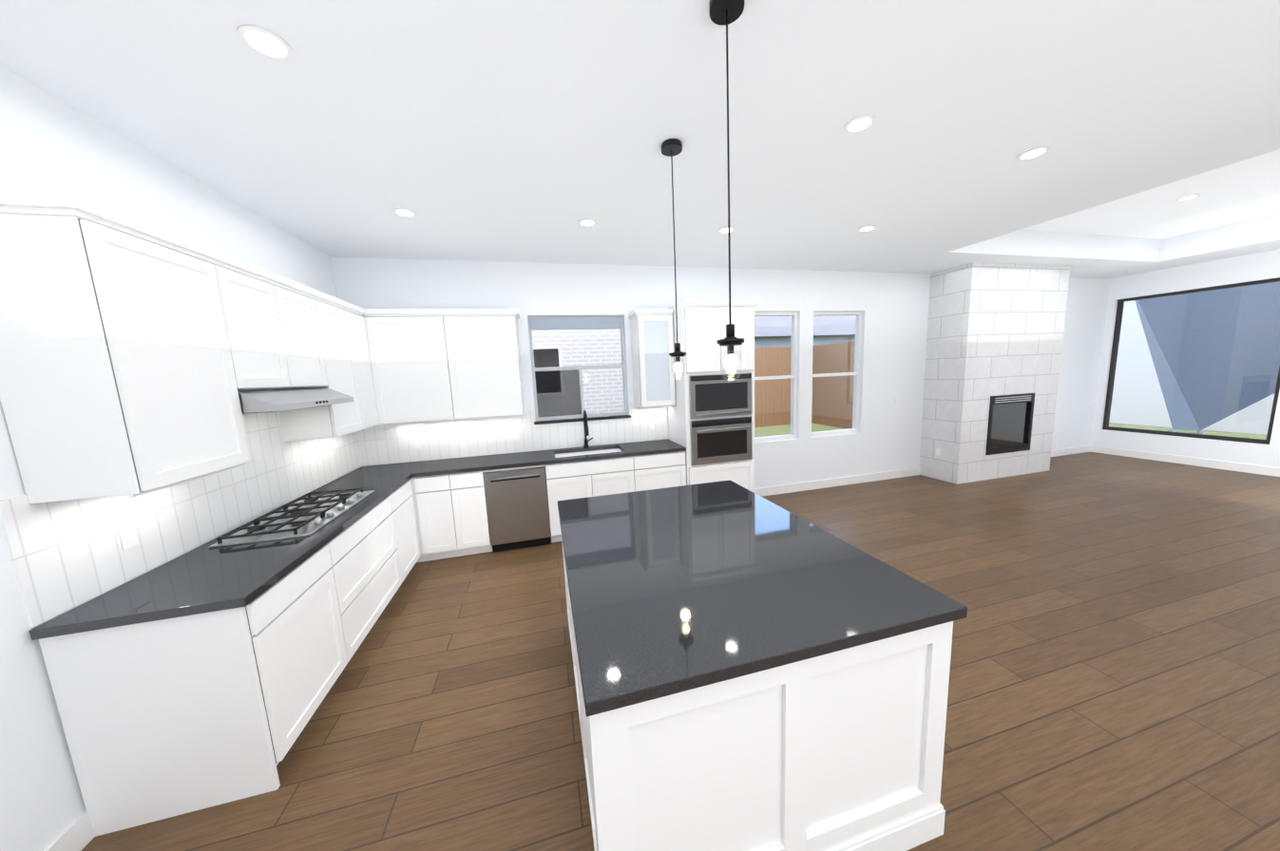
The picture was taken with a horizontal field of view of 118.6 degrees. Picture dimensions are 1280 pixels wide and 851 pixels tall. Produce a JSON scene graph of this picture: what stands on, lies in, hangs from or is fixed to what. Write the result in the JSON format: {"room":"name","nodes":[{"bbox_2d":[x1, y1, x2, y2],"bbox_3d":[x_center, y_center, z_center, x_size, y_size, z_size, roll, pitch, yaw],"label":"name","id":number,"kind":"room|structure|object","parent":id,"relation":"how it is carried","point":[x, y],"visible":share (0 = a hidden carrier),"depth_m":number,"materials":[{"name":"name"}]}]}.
{"room":"kitchen","nodes":[
{"label":"kitchen","id":0,"kind":"room"},
{"bbox_2d":[0,65,361,850],"bbox_3d":[-1.960,0.103,-0.343,0.150,3.600,8.850,-4,8,-14],"label":"wall","id":1,"kind":"structure","parent":0,"point":[49,143],"depth_m":1.54,"materials":[{"name":"paint"}]},
{"bbox_2d":[42,810,94,850],"bbox_3d":[-1.488,1.969,-1.299,0.015,0.120,5.970,-4,8,-14],"label":"baseboard","id":2,"kind":"structure","parent":1,"relation":"attached to","point":[77,835],"depth_m":1.49,"materials":[{"name":"white wood"}]},
{"bbox_2d":[0,201,250,503],"bbox_3d":[-2.247,-0.280,1.716,0.345,1.060,0.641,-4,8,-14],"label":"upper cabinet","id":3,"kind":"object","parent":1,"relation":"attached to","point":[136,354],"depth_m":1.47,"materials":[{"name":"white paint"}]},
{"bbox_2d":[0,388,362,628],"bbox_3d":[-2.635,0.133,2.670,0.008,0.930,2.730,-4,8,-14],"label":"backsplash","id":4,"kind":"structure","parent":1,"relation":"attached to","point":[66,556],"depth_m":1.86,"materials":[{"name":"tile"}]},
{"bbox_2d":[116,521,138,551],"bbox_3d":[-2.368,0.512,1.762,0.007,0.114,0.070,-4,8,-14],"label":"electrical outlet plate","id":5,"kind":"object","parent":4,"relation":"attached to","point":[127,535],"visible":1,"depth_m":1.76,"materials":[{"name":"white plastic"}]},
{"bbox_2d":[228,262,300,389],"bbox_3d":[-2.385,-0.537,2.184,0.345,0.665,0.511,-4,8,-14],"label":"upper cabinet","id":6,"kind":"object","parent":1,"relation":"attached to","point":[263,307],"depth_m":2.28,"materials":[{"name":"white paint"}]},
{"bbox_2d":[285,281,330,388],"bbox_3d":[-2.483,-0.583,2.558,0.345,0.665,0.510,-4,8,-14],"label":"upper cabinet","id":7,"kind":"object","parent":1,"relation":"attached to","point":[304,315],"depth_m":2.69,"materials":[{"name":"white paint"}]},
{"bbox_2d":[278,296,368,441],"bbox_3d":[-2.594,-0.444,3.041,0.345,1.060,0.562,-4,8,-14],"label":"upper cabinet","id":8,"kind":"object","parent":1,"relation":"attached to","point":[329,421],"depth_m":3.04,"materials":[{"name":"white paint"}]},
{"bbox_2d":[237,387,354,413],"bbox_3d":[-2.338,-0.170,2.445,0.500,0.125,0.890,-4,8,-14],"label":"range hood","id":9,"kind":"object","parent":8,"relation":"attached to","point":[266,401],"visible":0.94,"depth_m":2.26,"materials":[{"name":"silver metal"}]},
{"bbox_2d":[349,307,379,427],"bbox_3d":[-2.696,-0.492,3.432,0.345,1.060,0.376,-4,8,-14],"label":"upper cabinet","id":10,"kind":"object","parent":1,"relation":"attached to","point":[359,327],"depth_m":3.52,"materials":[{"name":"white paint"}]},
{"bbox_2d":[0,0,1279,278],"bbox_3d":[3.624,-1.789,0.962,11.570,0.410,8.700,-4,8,-14],"label":"ceiling","id":11,"kind":"structure","parent":0,"point":[536,131],"depth_m":1.97,"materials":[{"name":"paint"}]},
{"bbox_2d":[237,24,293,60],"bbox_3d":[-1.389,-1.419,1.414,0.150,0.006,0.150,-4,8,-14],"label":"recessed light","id":12,"kind":"object","parent":11,"relation":"in","point":[263,42],"visible":1,"depth_m":1.41,"materials":[{"name":"white plastic"}]},
{"bbox_2d":[392,208,416,217],"bbox_3d":[-1.766,-1.597,2.855,0.150,0.006,0.150,-4,8,-14],"label":"recessed light","id":13,"kind":"object","parent":11,"relation":"in","point":[404,212],"visible":1,"depth_m":2.85,"materials":[{"name":"white plastic"}]},
{"bbox_2d":[578,218,595,226],"bbox_3d":[-0.442,-1.701,3.188,0.150,0.006,0.150,-4,8,-14],"label":"recessed light","id":14,"kind":"object","parent":11,"relation":"in","point":[586,222],"visible":1,"depth_m":3.18,"materials":[{"name":"white plastic"}]},
{"bbox_2d":[661,138,686,379],"bbox_3d":[0.207,-0.938,2.245,0.120,1.321,0.120,-4,8,-14],"label":"pendant light","id":15,"kind":"object","parent":11,"relation":"hanging from","point":[671,147],"visible":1,"depth_m":2.21,"materials":[{"name":"black metal"}]},
{"bbox_2d":[718,227,734,233],"bbox_3d":[0.796,-1.798,3.500,0.150,0.006,0.150,-4,8,-14],"label":"recessed light","id":16,"kind":"object","parent":11,"relation":"in","point":[724,230],"visible":0.92,"depth_m":3.49,"materials":[{"name":"white plastic"}]},
{"bbox_2d":[708,0,744,380],"bbox_3d":[0.331,-0.831,1.417,0.120,1.321,0.120,-4,8,-14],"label":"pendant light","id":17,"kind":"object","parent":11,"relation":"hanging from","point":[724,12],"visible":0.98,"depth_m":1.39,"materials":[{"name":"black metal"}]},
{"bbox_2d":[843,114,876,133],"bbox_3d":[1.178,-1.617,2.040,0.150,0.006,0.150,-4,8,-14],"label":"recessed light","id":18,"kind":"object","parent":11,"relation":"in","point":[859,124],"visible":1,"depth_m":2.03,"materials":[{"name":"white plastic"}]},
{"bbox_2d":[858,225,876,231],"bbox_3d":[2.157,-1.873,3.618,0.150,0.006,0.150,-4,8,-14],"label":"recessed light","id":19,"kind":"object","parent":11,"relation":"in","point":[867,228],"visible":0.98,"depth_m":3.60,"materials":[{"name":"white plastic"}]},
{"bbox_2d":[1016,146,1050,160],"bbox_3d":[2.493,-1.725,2.412,0.150,0.006,0.150,-4,8,-14],"label":"recessed light","id":20,"kind":"object","parent":11,"relation":"in","point":[1033,153],"visible":1,"depth_m":2.40,"materials":[{"name":"white plastic"}]},
{"bbox_2d":[1175,193,1200,201],"bbox_3d":[5.754,-2.396,3.995,0.150,0.006,0.150,-4,8,-14],"label":"recessed light","id":21,"kind":"object","parent":11,"relation":"in","point":[1188,197],"visible":0.96,"depth_m":3.98,"materials":[{"name":"white plastic"}]},
{"bbox_2d":[81,452,1279,850],"bbox_3d":[3.768,1.483,1.405,11.870,0.100,9.000,-4,8,-14],"label":"floor","id":22,"kind":"structure","parent":0,"point":[1114,682],"depth_m":2.11,"materials":[{"name":"brown wood"}]},
{"bbox_2d":[38,539,352,837],"bbox_3d":[-2.013,1.174,1.874,0.643,0.890,0.640,-4,8,-14],"label":"base cabinet","id":23,"kind":"object","parent":22,"relation":"on","point":[204,677],"depth_m":1.59,"materials":[{"name":"white paint"}]},
{"bbox_2d":[29,475,413,642],"bbox_3d":[-2.209,0.627,2.505,0.654,0.041,2.120,-4,8,-14],"label":"countertop","id":24,"kind":"structure","parent":23,"relation":"on","point":[227,571],"depth_m":1.85,"materials":[{"name":"black stone"}]},
{"bbox_2d":[208,487,375,548],"bbox_3d":[-2.242,0.577,2.563,0.470,0.046,0.900,-4,8,-14],"label":"cooktop","id":25,"kind":"object","parent":24,"relation":"in","point":[307,517],"depth_m":2.40,"materials":[{"name":"silver metal"}]},
{"bbox_2d":[333,490,405,655],"bbox_3d":[-2.212,1.080,2.633,0.643,0.890,1.062,-4,8,-14],"label":"base cabinet","id":26,"kind":"object","parent":22,"relation":"on","point":[372,560],"depth_m":2.67,"materials":[{"name":"white paint"}]},
{"bbox_2d":[394,478,420,576],"bbox_3d":[-2.393,0.994,3.324,0.643,0.890,0.500,-4,8,-14],"label":"base cabinet","id":27,"kind":"object","parent":22,"relation":"on","point":[405,503],"depth_m":3.44,"materials":[{"name":"white paint"}]},
{"bbox_2d":[420,471,466,560],"bbox_3d":[-2.052,0.887,4.008,0.406,0.890,0.608,-4,8,-14],"label":"base cabinet","id":28,"kind":"object","parent":22,"relation":"on","point":[444,516],"depth_m":3.73,"materials":[{"name":"white paint"}]},
{"bbox_2d":[455,471,481,554],"bbox_3d":[-1.794,0.866,4.073,0.371,0.890,0.608,-4,8,-14],"label":"base cabinet","id":29,"kind":"object","parent":22,"relation":"on","point":[468,496],"depth_m":3.79,"materials":[{"name":"white paint"}]},
{"bbox_2d":[474,467,557,553],"bbox_3d":[-1.317,0.850,4.169,0.722,0.855,0.560,-4,8,-14],"label":"base cabinet","id":30,"kind":"object","parent":22,"relation":"on","point":[514,507],"depth_m":3.90,"materials":[{"name":"white paint"}]},
{"bbox_2d":[341,440,683,478],"bbox_3d":[-1.213,0.374,4.159,3.424,0.071,0.618,-4,8,-14],"label":"countertop","id":31,"kind":"structure","parent":30,"relation":"on","point":[501,462],"depth_m":4.00,"materials":[{"name":"black stone"}]},
{"bbox_2d":[584,410,592,448],"bbox_3d":[-0.603,0.042,4.446,0.119,0.457,0.248,-4,8,-14],"label":"faucet","id":32,"kind":"object","parent":31,"relation":"on","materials":[{"name":"black metal"}]},
{"bbox_2d":[482,457,551,553],"bbox_3d":[-1.311,0.852,4.148,0.592,0.855,0.604,-4,8,-14],"label":"dishwasher","id":33,"kind":"object","parent":30,"relation":"in","point":[517,507],"depth_m":3.90,"materials":[{"name":"silver metal"}]},
{"bbox_2d":[542,448,641,541],"bbox_3d":[-0.550,0.769,4.387,1.002,0.890,0.608,-4,8,-14],"label":"base cabinet","id":34,"kind":"object","parent":22,"relation":"on","point":[574,479],"depth_m":4.07,"materials":[{"name":"white paint"}]},
{"bbox_2d":[641,448,686,491],"bbox_3d":[0.138,0.715,4.560,0.667,0.890,0.608,-4,8,-14],"label":"base cabinet","id":35,"kind":"object","parent":22,"relation":"on","point":[659,469],"depth_m":4.25,"materials":[{"name":"white paint"}]},
{"bbox_2d":[667,299,760,493],"bbox_3d":[0.876,-0.153,4.595,0.900,2.535,0.705,-4,8,-14],"label":"tall cabinet","id":36,"kind":"object","parent":22,"relation":"on","point":[711,421],"visible":0.67,"depth_m":4.28,"materials":[{"name":"white paint"}]},
{"bbox_2d":[560,525,966,850],"bbox_3d":[0.293,1.053,2.015,1.292,0.890,1.660,-4,8,-14],"label":"kitchen island","id":37,"kind":"object","parent":22,"relation":"on","point":[754,672],"depth_m":1.23,"materials":[{"name":"white paint"}]},
{"bbox_2d":[557,479,967,715],"bbox_3d":[0.279,0.591,1.964,1.310,0.040,1.700,-4,8,-14],"label":"island countertop","id":38,"kind":"structure","parent":37,"relation":"on","point":[671,589],"depth_m":1.45,"materials":[{"name":"black stone"}]},
{"bbox_2d":[919,262,1069,484],"bbox_3d":[5.334,-0.767,5.760,1.880,3.050,0.586,-4,8,-14],"label":"fireplace column","id":39,"kind":"structure","parent":22,"relation":"on","point":[994,342],"depth_m":5.49,"materials":[{"name":"tile"}]},
{"bbox_2d":[936,448,940,456],"bbox_3d":[4.465,0.397,5.690,0.007,0.114,0.070,-4,8,-14],"label":"electrical outlet plate","id":40,"kind":"object","parent":39,"relation":"attached to","point":[938,451],"visible":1,"depth_m":5.69,"materials":[{"name":"white plastic"}]},
{"bbox_2d":[330,256,1109,525],"bbox_3d":[2.575,-0.876,5.407,11.870,3.600,0.150,-4,8,-14],"label":"wall","id":41,"kind":"structure","parent":0,"point":[892,308],"depth_m":5.27,"materials":[{"name":"paint"}]},
{"bbox_2d":[362,312,460,426],"bbox_3d":[-2.273,-0.576,3.913,0.750,1.060,0.345,-4,8,-14],"label":"upper cabinet","id":42,"kind":"object","parent":41,"relation":"attached to","point":[438,365],"depth_m":3.75,"materials":[{"name":"white paint"}]},
{"bbox_2d":[449,312,525,420],"bbox_3d":[-1.668,-0.623,4.065,0.746,1.060,0.345,-4,8,-14],"label":"upper cabinet","id":43,"kind":"object","parent":41,"relation":"attached to","point":[486,345],"depth_m":3.92,"materials":[{"name":"white paint"}]},
{"bbox_2d":[357,402,668,466],"bbox_3d":[-1.307,0.059,4.425,3.427,0.490,0.008,-4,8,-14],"label":"backsplash","id":44,"kind":"structure","parent":41,"relation":"attached to","point":[384,445],"depth_m":4.34,"materials":[{"name":"tile"}]},
{"bbox_2d":[412,438,420,448],"bbox_3d":[-2.436,0.193,4.138,0.070,0.114,0.007,-4,8,-14],"label":"electrical outlet plate","id":45,"kind":"object","parent":44,"relation":"attached to","point":[415,443],"visible":1,"depth_m":4.14,"materials":[{"name":"white plastic"}]},
{"bbox_2d":[512,430,519,440],"bbox_3d":[-1.430,0.115,4.391,0.070,0.114,0.007,-4,8,-14],"label":"electrical outlet plate","id":46,"kind":"object","parent":44,"relation":"attached to","point":[516,436],"visible":1,"depth_m":4.39,"materials":[{"name":"white plastic"}]},
{"bbox_2d":[649,420,654,429],"bbox_3d":[0.146,-0.008,4.788,0.070,0.114,0.007,-4,8,-14],"label":"electrical outlet plate","id":47,"kind":"object","parent":44,"relation":"attached to","point":[651,425],"visible":1,"depth_m":4.79,"materials":[{"name":"white plastic"}]},
{"bbox_2d":[527,315,628,421],"bbox_3d":[-0.723,-0.694,4.577,1.120,1.210,0.070,-4,8,-14],"label":"kitchen window","id":48,"kind":"structure","parent":41,"relation":"in","point":[622,366],"depth_m":4.57,"materials":[{"name":"clear glass"}]},
{"bbox_2d":[531,318,630,424],"bbox_3d":[-0.712,-0.657,4.543,1.160,1.205,0.130,-4,8,-14],"label":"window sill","id":49,"kind":"structure","parent":41,"relation":"attached to","point":[560,392],"depth_m":4.51,"materials":[{"name":"grey stone"}]},
{"bbox_2d":[628,312,675,407],"bbox_3d":[0.154,-0.766,4.524,0.422,1.060,0.345,-4,8,-14],"label":"upper cabinet","id":50,"kind":"object","parent":41,"relation":"attached to","point":[652,334],"depth_m":4.37,"materials":[{"name":"white paint"}]},
{"bbox_2d":[754,311,797,442],"bbox_3d":[1.811,-0.658,5.245,0.760,1.760,0.070,-4,8,-14],"label":"living room window","id":51,"kind":"structure","parent":41,"relation":"in","point":[792,376],"depth_m":5.27,"materials":[{"name":"clear glass"}]},
{"bbox_2d":[811,311,861,437],"bbox_3d":[2.797,-0.736,5.493,0.860,1.760,0.070,-4,8,-14],"label":"living room window","id":52,"kind":"structure","parent":41,"relation":"in","point":[856,370],"depth_m":5.51,"materials":[{"name":"clear glass"}]},
{"bbox_2d":[754,467,920,496],"bbox_3d":[2.867,0.841,5.610,3.355,0.120,0.015,-4,8,-14],"label":"baseboard","id":53,"kind":"structure","parent":41,"relation":"attached to","point":[845,481],"depth_m":5.61,"materials":[{"name":"white wood"}]},
{"bbox_2d":[894,397,898,404],"bbox_3d":[3.864,-0.369,5.724,0.070,0.114,0.007,-4,8,-14],"label":"switch plate","id":54,"kind":"object","parent":41,"relation":"attached to","point":[896,401],"visible":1,"depth_m":5.72,"materials":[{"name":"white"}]},
{"bbox_2d":[1050,445,1091,457],"bbox_3d":[7.242,0.500,6.713,2.075,0.120,0.015,-4,8,-14],"label":"baseboard","id":55,"kind":"structure","parent":41,"relation":"attached to","point":[1086,448],"depth_m":6.83,"materials":[{"name":"white wood"}]},
{"bbox_2d":[1090,248,1279,468],"bbox_3d":[9.372,-0.783,2.512,0.150,3.600,8.850,-4,8,-14],"label":"wall","id":56,"kind":"structure","parent":0,"point":[1253,267],"depth_m":5.87,"materials":[{"name":"paint"}]},
{"bbox_2d":[1091,445,1279,477],"bbox_3d":[9.345,0.936,2.812,0.015,0.120,8.670,-4,8,-14],"label":"baseboard","id":57,"kind":"structure","parent":56,"relation":"attached to","point":[1213,464],"depth_m":5.87,"materials":[{"name":"white wood"}]},
{"bbox_2d":[1102,277,1279,444],"bbox_3d":[8.513,-0.953,5.910,0.070,2.260,1.650,-4,8,-14],"label":"window","id":58,"kind":"structure","parent":56,"relation":"in","point":[1114,359],"depth_m":5.87,"materials":[{"name":"clear glass"}]},
{"label":"outside","id":59,"kind":"structure","parent":0,"visible":0},
{"bbox_2d":[754,422,1266,439],"bbox_3d":[6.550,-0.054,11.989,60.000,0.100,60.000,-4,8,-14],"label":"lawn","id":60,"kind":"structure","parent":59,"point":[767,432],"depth_m":9.53,"materials":[{"name":"green plant"}]},
{"bbox_2d":[532,328,624,413],"bbox_3d":[-3.289,-1.487,6.676,6.600,5.020,0.320,-4,8,-14],"label":"brick","id":61,"kind":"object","parent":60,"relation":"on","point":[596,380],"depth_m":7.19,"materials":[{"name":"white brick"}]},
{"bbox_2d":[754,341,855,429],"bbox_3d":[7.729,-1.275,11.188,38.075,2.430,2.960,-4,8,-14],"label":"fence","id":62,"kind":"object","parent":60,"relation":"on","point":[832,384],"depth_m":11.59,"materials":[{"name":"brown wood"}]},
{"bbox_2d":[754,315,855,347],"bbox_3d":[4.962,-3.676,21.275,21.000,4.720,10.500,-4,8,-14],"label":"neighbor house","id":63,"kind":"structure","parent":60,"relation":"on","point":[787,333],"depth_m":17.57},
{"bbox_2d":[1108,300,1274,435],"bbox_3d":[17.897,-3.392,4.914,9.800,7.420,18.500,-4,8,-14],"label":"neighbor right","id":64,"kind":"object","parent":60,"relation":"on","point":[1138,372],"depth_m":9.32,"materials":[{"name":"beige paint"}]},
{"bbox_2d":[1135,281,1279,434],"bbox_3d":[9.425,-0.871,5.456,0.600,3.020,3.200,-4,8,-14],"label":"shade sail","id":65,"kind":"object","parent":60,"relation":"on","point":[1238,380],"depth_m":6.06,"materials":[{"name":"blue fabric"}]}
]}

